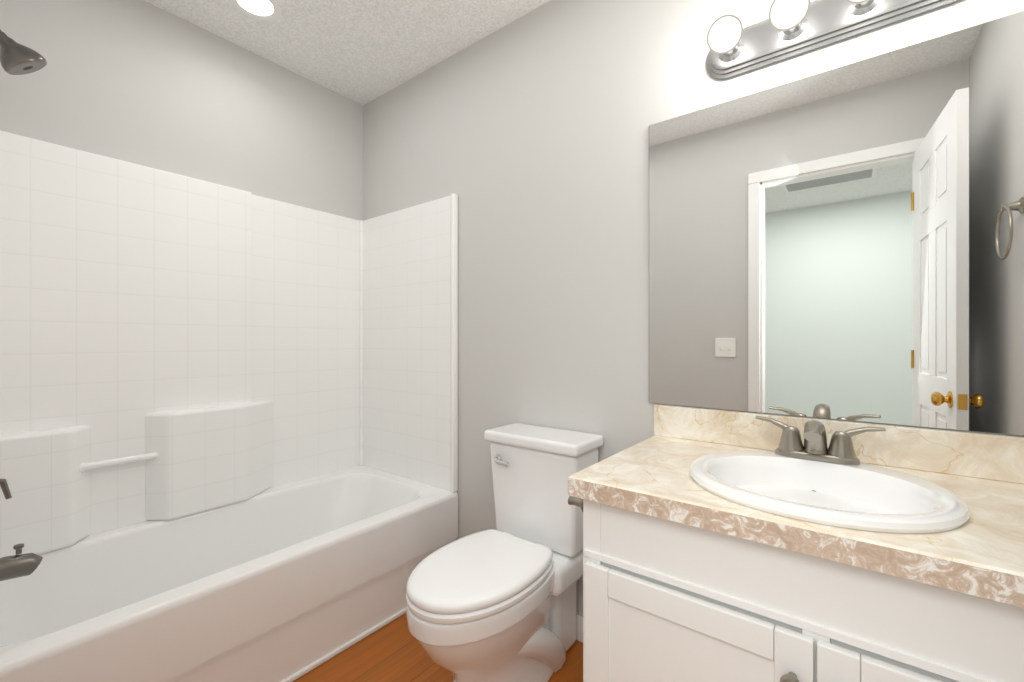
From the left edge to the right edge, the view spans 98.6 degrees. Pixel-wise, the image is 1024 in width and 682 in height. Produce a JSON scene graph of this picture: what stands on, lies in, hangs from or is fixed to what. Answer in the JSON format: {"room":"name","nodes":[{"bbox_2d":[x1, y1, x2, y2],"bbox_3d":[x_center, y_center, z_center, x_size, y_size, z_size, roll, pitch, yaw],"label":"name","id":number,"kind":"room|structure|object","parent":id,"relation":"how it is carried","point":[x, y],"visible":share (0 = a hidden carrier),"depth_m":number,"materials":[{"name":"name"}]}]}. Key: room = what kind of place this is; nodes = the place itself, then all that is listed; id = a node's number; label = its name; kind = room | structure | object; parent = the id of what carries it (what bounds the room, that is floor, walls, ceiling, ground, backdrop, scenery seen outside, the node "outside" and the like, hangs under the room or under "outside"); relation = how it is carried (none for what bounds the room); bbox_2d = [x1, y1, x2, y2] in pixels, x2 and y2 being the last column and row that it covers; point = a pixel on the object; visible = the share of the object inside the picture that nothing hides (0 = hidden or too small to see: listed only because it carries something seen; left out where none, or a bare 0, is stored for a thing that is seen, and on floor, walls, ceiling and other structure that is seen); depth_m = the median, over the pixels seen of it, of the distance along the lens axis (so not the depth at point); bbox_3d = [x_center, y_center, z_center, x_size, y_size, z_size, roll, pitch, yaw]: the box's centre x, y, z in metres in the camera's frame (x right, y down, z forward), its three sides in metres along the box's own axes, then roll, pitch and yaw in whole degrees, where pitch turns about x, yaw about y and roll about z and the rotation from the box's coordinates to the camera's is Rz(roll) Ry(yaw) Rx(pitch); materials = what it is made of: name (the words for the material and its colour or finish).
{"room":"bathroom","nodes":[
{"label":"bathroom","id":0,"kind":"room"},
{"bbox_2d":[0,0,359,220],"bbox_3d":[-1.341,-0.110,1.926,0.100,2.440,1.500,0,0,38],"label":"wall","id":1,"kind":"structure","parent":0,"point":[138,82],"depth_m":1.80,"materials":[{"name":"grey paint"}]},
{"bbox_2d":[144,0,549,104],"bbox_3d":[-0.272,-1.370,1.085,2.820,0.080,1.720,0,0,38],"label":"ceiling","id":2,"kind":"structure","parent":0,"point":[362,52],"depth_m":1.90,"materials":[{"name":"paint"}]},
{"bbox_2d":[229,0,281,20],"bbox_3d":[-1.010,-1.326,1.733,0.184,0.007,0.184,0,0,38],"label":"recessed light","id":3,"kind":"object","parent":2,"relation":"in","point":[266,10],"visible":1,"depth_m":1.76,"materials":[{"name":"white"}]},
{"bbox_2d":[293,612,582,681],"bbox_3d":[-0.630,1.135,-0.094,3.700,0.050,4.020,0,0,38],"label":"floor","id":4,"kind":"structure","parent":0,"point":[393,651],"depth_m":1.52,"materials":[{"name":"brown wood"}]},
{"bbox_2d":[0,30,457,681],"bbox_3d":[-1.006,0.095,1.654,0.758,2.030,1.516,0,0,38],"label":"bathtub","id":5,"kind":"object","parent":4,"relation":"on","point":[228,434],"visible":1,"depth_m":1.69,"materials":[{"name":"white plastic"}]},
{"bbox_2d":[0,30,46,604],"bbox_3d":[-1.393,-0.136,1.150,0.170,1.568,0.246,0,0,38],"label":"faucet","id":6,"kind":"object","parent":5,"relation":"on","point":[16,58],"depth_m":1.19,"materials":[{"name":"silver metal"}]},
{"bbox_2d":[406,423,603,681],"bbox_3d":[-0.045,0.725,1.428,0.422,0.781,0.691,0,0,38],"label":"toilet","id":7,"kind":"object","parent":4,"relation":"on","point":[499,604],"visible":0.98,"depth_m":1.38,"materials":[{"name":"white ceramic"}]},
{"bbox_2d":[568,404,1023,681],"bbox_3d":[0.661,0.649,0.950,0.976,0.922,0.585,0,0,38],"label":"bathroom vanity","id":8,"kind":"object","parent":4,"relation":"on","point":[725,546],"visible":1,"depth_m":0.85,"materials":[{"name":"wood"},{"name":"marble"},{"name":"porcelain"}]},
{"bbox_2d":[755,415,885,465],"bbox_3d":[0.723,0.238,1.053,0.266,0.100,0.149,0,0,38],"label":"faucet","id":9,"kind":"object","parent":8,"relation":"on","point":[815,451],"depth_m":1.06,"materials":[{"name":"silver metal"}]},
{"bbox_2d":[689,450,970,574],"bbox_3d":[0.634,0.372,0.938,0.474,0.168,0.454,0,0,38],"label":"sink","id":10,"kind":"object","parent":8,"relation":"in","point":[843,495],"depth_m":0.86,"materials":[{"name":"white ceramic"}]},
{"bbox_2d":[360,0,1023,616],"bbox_3d":[0.224,-0.110,1.725,2.820,2.440,0.100,0,0,38],"label":"wall","id":11,"kind":"structure","parent":0,"point":[526,138],"depth_m":1.70,"materials":[{"name":"grey paint"}]},
{"bbox_2d":[576,615,582,642],"bbox_3d":[0.128,1.065,1.727,0.936,0.090,0.013,0,0,38],"label":"baseboard","id":12,"kind":"structure","parent":11,"relation":"attached to","point":[579,628],"depth_m":1.61,"materials":[{"name":"white"}]},
{"bbox_2d":[706,0,959,79],"bbox_3d":[0.796,-0.855,1.115,0.610,0.128,0.160,0,0,38],"label":"sconce","id":13,"kind":"object","parent":11,"relation":"attached to","point":[786,29],"visible":1,"depth_m":1.17,"materials":[{"name":"silver metal"}]},
{"bbox_2d":[649,11,1023,434],"bbox_3d":[0.841,-0.257,1.178,0.967,0.926,0.006,0,0,38],"label":"mirror","id":14,"kind":"object","parent":11,"relation":"attached to","point":[845,242],"visible":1,"depth_m":1.14,"materials":[{"name":"clear glass"}]}
]}

